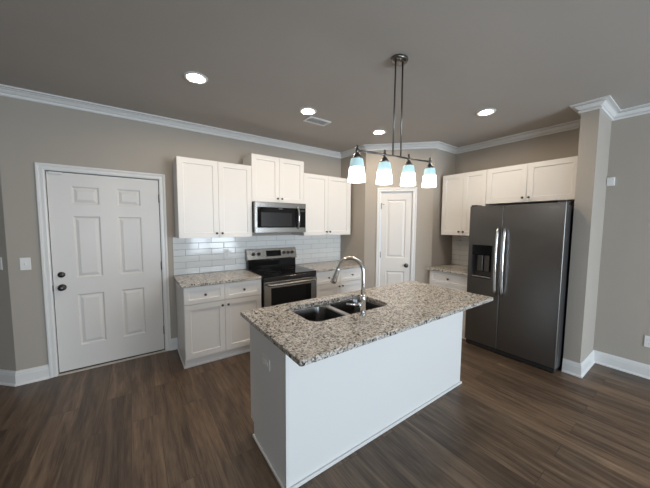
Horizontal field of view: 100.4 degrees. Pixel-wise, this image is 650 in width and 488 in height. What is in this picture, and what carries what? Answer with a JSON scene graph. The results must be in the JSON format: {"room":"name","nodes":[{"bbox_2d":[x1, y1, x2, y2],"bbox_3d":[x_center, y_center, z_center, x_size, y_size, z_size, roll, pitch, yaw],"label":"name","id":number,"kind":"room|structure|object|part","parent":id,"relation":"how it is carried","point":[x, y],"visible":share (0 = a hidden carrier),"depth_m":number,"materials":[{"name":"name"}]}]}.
{"room":"kitchen","nodes":[
{"label":"kitchen","id":0,"kind":"room"},
{"bbox_2d":[0,174,15,370],"bbox_3d":[-3.617,-0.040,2.624,1.414,2.746,0.050,1,4,10],"label":"wall","id":1,"kind":"structure","parent":0,"point":[7,351],"depth_m":2.54,"materials":[{"name":"beige paint"}]},
{"bbox_2d":[0,364,49,386],"bbox_3d":[-3.523,1.265,2.672,1.570,0.138,0.168,1,4,4],"label":"baseboard","id":2,"kind":"structure","parent":1,"relation":"attached to","point":[35,374],"depth_m":2.59,"materials":[{"name":"white paint"}]},
{"bbox_2d":[0,96,340,370],"bbox_3d":[-1.382,-0.101,3.644,3.962,2.746,0.120,-3,5,-35],"label":"wall","id":3,"kind":"structure","parent":0,"point":[30,132],"depth_m":2.66,"materials":[{"name":"beige paint"}]},
{"bbox_2d":[19,258,30,269],"bbox_3d":[-2.828,0.188,2.556,0.072,0.117,0.016,-3,5,-35],"label":"light switch","id":4,"kind":"object","parent":3,"relation":"attached to","point":[25,263],"visible":1,"depth_m":2.56,"materials":[{"name":"white plastic"}]},
{"bbox_2d":[34,162,170,377],"bbox_3d":[-2.332,0.261,2.965,1.061,2.112,0.174,-3,5,-35],"label":"door","id":5,"kind":"structure","parent":3,"relation":"in","point":[103,232],"depth_m":2.90,"materials":[{"name":"white paint"}]},
{"bbox_3d":[-2.627,0.440,2.702,0.066,0.066,0.066,-3,5,-35],"label":"knob","id":6,"kind":"part","parent":5,"relation":"part of","materials":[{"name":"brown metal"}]},
{"bbox_2d":[171,338,177,350],"bbox_3d":[-1.849,1.227,3.325,0.072,0.138,0.027,-3,5,-35],"label":"baseboard","id":7,"kind":"structure","parent":3,"relation":"attached to","point":[174,341],"depth_m":3.32,"materials":[{"name":"white paint"}]},
{"bbox_2d":[173,156,251,237],"bbox_3d":[-1.359,-0.533,3.328,0.836,0.896,0.365,-3,5,-35],"label":"upper cabinet","id":8,"kind":"object","parent":3,"relation":"attached to","point":[213,199],"visible":1,"depth_m":3.18,"materials":[{"name":"white paint"}]},
{"bbox_3d":[-1.443,-0.517,3.096,0.427,0.892,0.019,-3,5,-35],"label":"door","id":9,"kind":"part","parent":8,"relation":"part of","materials":[{"name":"white paint"}]},
{"bbox_3d":[-1.101,-0.532,3.338,0.403,0.892,0.019,-3,5,-35],"label":"door","id":10,"kind":"part","parent":8,"relation":"part of","materials":[{"name":"white paint"}]},
{"bbox_2d":[224,249,228,257],"bbox_3d":[-1.316,0.125,3.617,0.072,0.117,0.008,-3,5,-35],"label":"outlet","id":11,"kind":"object","parent":3,"relation":"attached to","point":[226,251],"visible":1,"depth_m":3.62,"materials":[{"name":"white plastic"}]},
{"bbox_2d":[172,235,340,275],"bbox_3d":[-0.780,0.102,4.007,2.574,0.467,0.011,-3,5,-35],"label":"backsplash","id":12,"kind":"structure","parent":3,"relation":"attached to","point":[190,255],"depth_m":3.70,"materials":[{"name":"grey tile"}]},
{"bbox_2d":[243,153,303,203],"bbox_3d":[-0.702,-0.867,3.769,0.765,0.599,0.365,-3,5,-35],"label":"upper cabinet","id":13,"kind":"object","parent":3,"relation":"attached to","point":[274,179],"visible":0.94,"depth_m":3.62,"materials":[{"name":"white paint"}]},
{"bbox_3d":[-0.777,-0.851,3.543,0.380,0.595,0.019,-3,5,-35],"label":"door","id":14,"kind":"part","parent":13,"relation":"part of","materials":[{"name":"white paint"}]},
{"bbox_2d":[252,201,305,232],"bbox_3d":[-0.673,-0.362,3.758,0.750,0.399,0.455,-3,5,-35],"label":"microwave","id":15,"kind":"object","parent":13,"relation":"attached to","point":[267,217],"visible":0.98,"depth_m":3.59,"materials":[{"name":"silver metal"}]},
{"bbox_3d":[-0.620,-0.351,3.612,0.600,0.259,0.031,-3,5,-35],"label":"glass","id":16,"kind":"part","parent":15,"relation":"part of","materials":[{"name":"black glass"}]},
{"bbox_3d":[-0.366,-0.359,3.734,0.024,0.306,0.061,-3,5,-35],"label":"handle","id":17,"kind":"part","parent":15,"relation":"part of","materials":[{"name":"silver metal"}]},
{"bbox_3d":[-0.328,-0.365,3.819,0.110,0.259,0.031,-3,5,-35],"label":"control panel","id":18,"kind":"part","parent":15,"relation":"part of","materials":[{"name":"black glass"}]},
{"bbox_3d":[-0.464,-0.865,3.764,0.380,0.595,0.019,-3,5,-35],"label":"door","id":19,"kind":"part","parent":13,"relation":"part of","materials":[{"name":"white paint"}]},
{"bbox_2d":[293,173,350,235],"bbox_3d":[-0.022,-0.594,4.272,0.900,0.896,0.365,-3,5,-35],"label":"upper cabinet","id":20,"kind":"object","parent":3,"relation":"attached to","point":[327,199],"visible":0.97,"depth_m":4.13,"materials":[{"name":"white paint"}]},
{"bbox_3d":[-0.134,-0.576,4.021,0.425,0.892,0.019,-3,5,-35],"label":"door","id":21,"kind":"part","parent":20,"relation":"part of","materials":[{"name":"white paint"}]},
{"bbox_3d":[0.220,-0.593,4.271,0.434,0.892,0.019,-3,5,-35],"label":"door","id":22,"kind":"part","parent":20,"relation":"part of","materials":[{"name":"white paint"}]},
{"bbox_2d":[0,0,649,151],"bbox_3d":[0.048,-1.284,0.439,8.029,0.100,8.840,-3,5,-35],"label":"ceiling","id":23,"kind":"structure","parent":0,"point":[263,62],"depth_m":1.99,"materials":[{"name":"paint"}]},
{"bbox_2d":[183,71,207,83],"bbox_3d":[-1.064,-1.367,2.233,0.186,0.010,0.186,-3,5,-35],"label":"recessed light","id":24,"kind":"object","parent":23,"relation":"in","point":[194,77],"visible":1,"depth_m":2.23,"materials":[{"name":"white paint"}]},
{"bbox_2d":[299,107,316,114],"bbox_3d":[-0.181,-1.409,2.881,0.186,0.010,0.186,-3,5,-35],"label":"recessed light","id":25,"kind":"object","parent":23,"relation":"in","point":[307,110],"visible":1,"depth_m":2.88,"materials":[{"name":"white paint"}]},
{"bbox_2d":[303,116,330,125],"bbox_3d":[-0.088,-1.427,3.151,0.295,0.012,0.160,-3,5,-35],"label":"ceiling vent","id":26,"kind":"object","parent":23,"relation":"in","point":[310,119],"visible":1,"depth_m":3.14,"materials":[{"name":"white metal"}]},
{"bbox_2d":[372,130,385,134],"bbox_3d":[0.703,-1.451,3.522,0.186,0.010,0.186,-3,5,-35],"label":"recessed light","id":27,"kind":"object","parent":23,"relation":"in","point":[375,132],"visible":1,"depth_m":3.53,"materials":[{"name":"white paint"}]},
{"bbox_2d":[348,54,436,187],"bbox_3d":[0.538,-0.884,1.989,0.920,0.917,0.122,-3,5,-35],"label":"pendant light","id":28,"kind":"object","parent":23,"relation":"hanging from","point":[356,169],"visible":1,"depth_m":1.95,"materials":[{"name":"white glass"}]},
{"bbox_3d":[0.209,-0.457,1.785,0.116,0.091,0.116,-3,5,-35],"label":"lamp shade","id":29,"kind":"part","parent":28,"relation":"part of","materials":[{"name":"white glass"}]},
{"bbox_3d":[0.209,-0.531,1.779,0.098,0.058,0.098,-3,5,-35],"label":"lamp shade","id":30,"kind":"part","parent":28,"relation":"part of","materials":[{"name":"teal glass"}]},
{"bbox_3d":[0.423,-0.478,1.935,0.116,0.091,0.116,-3,5,-35],"label":"lamp shade","id":31,"kind":"part","parent":28,"relation":"part of","materials":[{"name":"white glass"}]},
{"bbox_3d":[0.423,-0.552,1.930,0.098,0.058,0.098,-3,5,-35],"label":"lamp shade","id":32,"kind":"part","parent":28,"relation":"part of","materials":[{"name":"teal glass"}]},
{"bbox_3d":[0.499,-0.981,1.950,0.021,0.680,0.012,-3,5,-35],"label":"rod","id":33,"kind":"part","parent":28,"relation":"part of","materials":[{"name":"silver metal"}]},
{"bbox_3d":[0.565,-0.986,1.997,0.016,0.677,0.012,-3,5,-35],"label":"rod","id":34,"kind":"part","parent":28,"relation":"part of","materials":[{"name":"silver metal"}]},
{"bbox_3d":[0.641,-0.499,2.088,0.116,0.091,0.116,-3,5,-35],"label":"lamp shade","id":35,"kind":"part","parent":28,"relation":"part of","materials":[{"name":"white glass"}]},
{"bbox_3d":[0.641,-0.573,2.083,0.098,0.058,0.098,-3,5,-35],"label":"lamp shade","id":36,"kind":"part","parent":28,"relation":"part of","materials":[{"name":"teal glass"}]},
{"bbox_3d":[0.865,-0.521,2.246,0.116,0.091,0.116,-3,5,-35],"label":"lamp shade","id":37,"kind":"part","parent":28,"relation":"part of","materials":[{"name":"white glass"}]},
{"bbox_3d":[0.866,-0.595,2.240,0.098,0.058,0.098,-3,5,-35],"label":"lamp shade","id":38,"kind":"part","parent":28,"relation":"part of","materials":[{"name":"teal glass"}]},
{"bbox_2d":[476,108,495,115],"bbox_3d":[1.711,-1.397,2.879,0.186,0.010,0.186,-3,5,-35],"label":"recessed light","id":39,"kind":"object","parent":23,"relation":"in","point":[484,112],"visible":1,"depth_m":2.87,"materials":[{"name":"white paint"}]},
{"bbox_2d":[0,338,649,487],"bbox_3d":[0.031,1.554,0.647,8.029,0.100,8.840,-3,5,-35],"label":"floor","id":40,"kind":"structure","parent":0,"point":[151,421],"depth_m":2.01,"materials":[{"name":"brown wood"}]},
{"bbox_2d":[176,279,260,368],"bbox_3d":[-1.293,0.858,3.301,0.856,0.884,0.659,-3,5,-35],"label":"base cabinet","id":41,"kind":"object","parent":40,"relation":"on","point":[211,327],"visible":0.96,"depth_m":3.02,"materials":[{"name":"white paint"}]},
{"bbox_3d":[-1.294,0.540,2.921,0.407,0.180,0.019,-3,5,-35],"label":"drawer","id":42,"kind":"part","parent":41,"relation":"part of","materials":[{"name":"white paint"}]},
{"bbox_3d":[-1.297,0.926,2.950,0.407,0.583,0.019,-3,5,-35],"label":"door","id":43,"kind":"part","parent":41,"relation":"part of","materials":[{"name":"white paint"}]},
{"bbox_3d":[-1.307,1.288,3.349,0.856,0.019,0.563,-3,5,-35],"label":"shoe moulding","id":44,"kind":"part","parent":41,"relation":"part of","materials":[{"name":"white paint"}]},
{"bbox_2d":[173,269,261,287],"bbox_3d":[-1.299,0.402,3.272,0.872,0.030,0.644,-3,5,-35],"label":"countertop","id":45,"kind":"structure","parent":41,"relation":"on","point":[220,277],"depth_m":3.17,"materials":[{"name":"stone"}]},
{"bbox_3d":[-0.952,0.524,3.163,0.425,0.180,0.019,-3,5,-35],"label":"drawer","id":46,"kind":"part","parent":41,"relation":"part of","materials":[{"name":"white paint"}]},
{"bbox_3d":[-0.954,0.911,3.192,0.425,0.583,0.019,-3,5,-35],"label":"door","id":47,"kind":"part","parent":41,"relation":"part of","materials":[{"name":"white paint"}]},
{"bbox_2d":[245,247,316,307],"bbox_3d":[-0.590,0.677,3.725,0.761,1.192,0.738,-3,5,-35],"label":"range","id":48,"kind":"object","parent":40,"relation":"on","point":[283,281],"visible":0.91,"depth_m":3.60,"materials":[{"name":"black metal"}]},
{"bbox_2d":[247,265,315,277],"bbox_3d":[-0.593,0.367,3.709,0.761,0.023,0.575,-3,5,-35],"label":"cooktop","id":49,"kind":"object","parent":48,"relation":"in","point":[270,271],"depth_m":3.65,"materials":[{"name":"black glass"}]},
{"bbox_3d":[-0.433,0.421,3.487,0.760,0.049,0.026,-3,5,-35],"label":"rail","id":50,"kind":"part","parent":48,"relation":"part of","materials":[{"name":"metal"}]},
{"bbox_3d":[-0.432,0.762,3.507,0.752,0.625,0.033,-3,5,-35],"label":"oven door","id":51,"kind":"part","parent":48,"relation":"part of","materials":[{"name":"silver metal"}]},
{"bbox_3d":[-0.398,0.487,3.442,0.695,0.032,0.079,-3,5,-35],"label":"handle","id":52,"kind":"part","parent":48,"relation":"part of","materials":[{"name":"silver metal"}]},
{"bbox_2d":[316,267,360,297],"bbox_3d":[0.072,0.796,4.266,0.927,0.884,0.659,-3,5,-35],"label":"base cabinet","id":53,"kind":"object","parent":40,"relation":"on","point":[348,280],"visible":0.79,"depth_m":3.99,"materials":[{"name":"white paint"}]},
{"bbox_3d":[0.044,0.479,3.867,0.436,0.180,0.019,-3,5,-35],"label":"drawer","id":54,"kind":"part","parent":53,"relation":"part of","materials":[{"name":"white paint"}]},
{"bbox_3d":[0.041,0.865,3.895,0.436,0.583,0.019,-3,5,-35],"label":"door","id":55,"kind":"part","parent":53,"relation":"part of","materials":[{"name":"white paint"}]},
{"bbox_2d":[295,260,365,272],"bbox_3d":[0.071,0.339,4.240,0.933,0.030,0.644,-3,5,-35],"label":"countertop","id":56,"kind":"structure","parent":53,"relation":"on","point":[329,265],"depth_m":4.15,"materials":[{"name":"stone"}]},
{"bbox_3d":[0.402,0.462,4.120,0.434,0.180,0.019,-3,5,-35],"label":"drawer","id":57,"kind":"part","parent":53,"relation":"part of","materials":[{"name":"white paint"}]},
{"bbox_3d":[0.400,0.849,4.148,0.434,0.583,0.019,-3,5,-35],"label":"door","id":58,"kind":"part","parent":53,"relation":"part of","materials":[{"name":"white paint"}]},
{"bbox_2d":[250,311,462,487],"bbox_3d":[0.392,0.942,2.303,1.918,0.884,0.588,-3,5,-35],"label":"kitchen island","id":59,"kind":"object","parent":40,"relation":"on","point":[307,419],"visible":0.79,"depth_m":1.83,"materials":[{"name":"white paint"}]},
{"bbox_2d":[262,353,269,370],"bbox_3d":[-0.380,0.758,1.737,0.008,0.072,0.117,-3,5,-35],"label":"outlet","id":60,"kind":"object","parent":59,"relation":"attached to","point":[265,361],"visible":1,"depth_m":1.73,"materials":[{"name":"white plastic"}]},
{"bbox_3d":[-0.379,0.976,1.773,0.018,0.884,0.566,-3,5,-35],"label":"panel","id":61,"kind":"part","parent":59,"relation":"part of","materials":[{"name":"white paint"}]},
{"bbox_3d":[-0.212,0.985,1.533,0.023,0.864,0.005,-3,5,-35],"label":"corner trim","id":62,"kind":"part","parent":59,"relation":"part of","materials":[{"name":"white paint"}]},
{"bbox_3d":[0.406,1.373,2.310,1.918,0.022,0.528,-3,5,-35],"label":"shoe moulding","id":63,"kind":"part","parent":59,"relation":"part of","materials":[{"name":"white paint"}]},
{"bbox_2d":[240,281,492,366],"bbox_3d":[0.435,0.493,2.168,1.957,0.030,0.864,-3,5,-35],"label":"island countertop","id":64,"kind":"structure","parent":59,"relation":"on","point":[408,305],"depth_m":1.82,"materials":[{"name":"stone"}]},
{"bbox_2d":[292,298,383,321],"bbox_3d":[0.115,0.608,2.110,0.764,0.194,0.411,-3,5,-35],"label":"sink","id":65,"kind":"object","parent":64,"relation":"in","point":[323,312],"visible":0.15,"depth_m":2.20,"materials":[{"name":"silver metal"}]},
{"bbox_3d":[-0.050,0.616,1.993,0.329,0.193,0.381,-3,5,-35],"label":"bowl","id":66,"kind":"part","parent":65,"relation":"part of","materials":[{"name":"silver metal"}]},
{"bbox_3d":[0.265,0.602,2.216,0.367,0.193,0.381,-3,5,-35],"label":"bowl","id":67,"kind":"part","parent":65,"relation":"part of","materials":[{"name":"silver metal"}]},
{"bbox_2d":[330,256,366,315],"bbox_3d":[0.151,0.292,1.900,0.274,0.407,0.126,2,5,23],"label":"faucet","id":68,"kind":"object","parent":64,"relation":"on","point":[362,304],"visible":1,"depth_m":1.88,"materials":[{"name":"silver metal"}]},
{"bbox_3d":[0.182,0.223,1.923,0.213,0.273,0.026,2,5,25],"label":"spout","id":69,"kind":"part","parent":68,"relation":"part of","materials":[{"name":"silver metal"}]},
{"bbox_2d":[430,270,466,338],"bbox_3d":[1.978,0.827,4.004,0.681,0.884,0.605,-3,5,-35],"label":"base cabinet","id":70,"kind":"object","parent":40,"relation":"on","point":[443,279],"visible":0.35,"depth_m":3.76,"materials":[{"name":"white paint"}]},
{"bbox_2d":[426,264,467,275],"bbox_3d":[1.972,0.370,3.975,0.692,0.030,0.627,-3,5,-35],"label":"countertop","id":71,"kind":"structure","parent":70,"relation":"on","point":[449,268],"depth_m":3.94,"materials":[{"name":"stone"}]},
{"bbox_3d":[1.739,0.494,3.801,0.019,0.180,0.585,-3,5,-35],"label":"drawer","id":72,"kind":"part","parent":70,"relation":"part of","materials":[{"name":"white paint"}]},
{"bbox_2d":[465,200,573,373],"bbox_3d":[2.362,0.423,3.290,0.790,1.795,0.936,-3,5,-35],"label":"refrigerator","id":73,"kind":"object","parent":40,"relation":"on","point":[519,255],"visible":0.98,"depth_m":3.00,"materials":[{"name":"grey metal"}]},
{"bbox_3d":[1.956,0.074,3.344,0.072,0.125,0.225,-3,5,-35],"label":"dispenser panel","id":74,"kind":"part","parent":73,"relation":"part of","materials":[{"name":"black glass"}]},
{"bbox_3d":[1.972,0.388,3.352,0.080,1.703,0.379,-3,5,-35],"label":"door","id":75,"kind":"part","parent":73,"relation":"part of","materials":[{"name":"black metal"}]},
{"bbox_3d":[2.000,0.208,3.168,0.074,0.792,0.027,-3,5,-35],"label":"handle","id":76,"kind":"part","parent":73,"relation":"part of","materials":[{"name":"silver metal"}]},
{"bbox_3d":[2.043,0.213,3.107,0.074,0.792,0.027,-3,5,-35],"label":"handle","id":77,"kind":"part","parent":73,"relation":"part of","materials":[{"name":"silver metal"}]},
{"bbox_3d":[2.243,0.418,2.970,0.080,1.703,0.553,-3,5,-35],"label":"door","id":78,"kind":"part","parent":73,"relation":"part of","materials":[{"name":"black metal"}]},
{"bbox_2d":[340,152,365,264],"bbox_3d":[0.459,-0.158,4.574,0.120,2.746,0.728,-3,5,-35],"label":"wall","id":79,"kind":"structure","parent":0,"point":[352,245],"depth_m":4.40,"materials":[{"name":"beige paint"}]},
{"bbox_2d":[364,148,434,288],"bbox_3d":[1.125,-0.127,4.208,1.008,2.746,0.100,1,4,10],"label":"wall","id":80,"kind":"structure","parent":0,"point":[425,196],"depth_m":4.11,"materials":[{"name":"beige paint"}]},
{"bbox_2d":[375,187,416,286],"bbox_3d":[1.091,0.193,4.209,0.587,2.106,0.154,1,4,10],"label":"door","id":81,"kind":"structure","parent":80,"relation":"in","point":[396,207],"depth_m":4.17,"materials":[{"name":"white paint"}]},
{"bbox_2d":[431,148,455,266],"bbox_3d":[1.809,-0.129,4.286,0.564,2.746,0.120,-3,5,-35],"label":"wall","id":82,"kind":"structure","parent":0,"point":[445,162],"depth_m":4.15,"materials":[{"name":"beige paint"}]},
{"bbox_2d":[455,113,649,364],"bbox_3d":[3.902,0.057,1.929,0.120,2.746,6.400,-3,5,-35],"label":"wall","id":83,"kind":"structure","parent":0,"point":[622,322],"depth_m":2.88,"materials":[{"name":"beige paint"}]},
{"bbox_2d":[0,84,649,158],"bbox_3d":[1.294,-1.346,2.606,10.559,0.079,3.728,2,4,19],"label":"trim","id":84,"kind":"structure","parent":83,"relation":"attached to","point":[606,104],"depth_m":3.16,"materials":[{"name":"white paint"}]},
{"bbox_2d":[451,235,468,265],"bbox_3d":[2.250,0.100,4.155,0.011,0.486,0.630,-3,5,-35],"label":"backsplash","id":85,"kind":"structure","parent":83,"relation":"attached to","point":[460,243],"depth_m":4.30,"materials":[{"name":"grey tile"}]},
{"bbox_2d":[441,170,494,235],"bbox_3d":[2.097,-0.568,3.948,0.449,0.878,0.631,-3,5,-35],"label":"upper cabinet","id":86,"kind":"object","parent":83,"relation":"attached to","point":[461,191],"visible":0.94,"depth_m":3.85,"materials":[{"name":"white paint"}]},
{"bbox_3d":[1.862,-0.570,3.963,0.019,0.874,0.310,-3,5,-35],"label":"door","id":87,"kind":"part","parent":86,"relation":"part of","materials":[{"name":"white paint"}]},
{"bbox_3d":[2.041,-0.550,3.710,0.019,0.874,0.303,-3,5,-35],"label":"door","id":88,"kind":"part","parent":86,"relation":"part of","materials":[{"name":"white paint"}]},
{"bbox_2d":[486,156,577,204],"bbox_3d":[2.545,-0.731,3.303,0.449,0.452,0.912,-3,5,-35],"label":"upper cabinet","id":89,"kind":"object","parent":83,"relation":"attached to","point":[549,181],"visible":0.94,"depth_m":3.15,"materials":[{"name":"white paint"}]},
{"bbox_3d":[2.262,-0.739,3.386,0.019,0.448,0.446,-3,5,-35],"label":"door","id":90,"kind":"part","parent":89,"relation":"part of","materials":[{"name":"white paint"}]},
{"bbox_3d":[2.526,-0.710,3.015,0.019,0.448,0.460,-3,5,-35],"label":"door","id":91,"kind":"part","parent":89,"relation":"part of","materials":[{"name":"white paint"}]},
{"bbox_2d":[562,350,649,378],"bbox_3d":[4.103,1.424,1.135,0.570,0.138,4.685,-3,5,-35],"label":"baseboard","id":92,"kind":"structure","parent":83,"relation":"attached to","point":[576,369],"depth_m":2.87,"materials":[{"name":"white paint"}]},
{"bbox_2d":[606,177,614,185],"bbox_3d":[3.076,-0.671,2.915,0.035,0.090,0.060,-3,5,-35],"label":"wall sensor","id":93,"kind":"object","parent":83,"relation":"attached to","point":[611,180],"visible":1,"depth_m":2.90,"materials":[{"name":"white plastic"}]},
{"bbox_2d":[644,335,649,347],"bbox_3d":[3.290,0.993,2.744,0.008,0.117,0.072,-3,5,-35],"label":"outlet","id":94,"kind":"object","parent":83,"relation":"attached to","point":[647,338],"visible":1,"depth_m":2.75,"materials":[{"name":"white plastic"}]},
{"bbox_2d":[563,109,611,362],"bbox_3d":[2.807,-0.021,2.899,0.543,2.746,0.135,-3,5,-35],"label":"column","id":95,"kind":"structure","parent":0,"point":[595,126],"depth_m":2.76,"materials":[{"name":"beige paint"}]}
]}

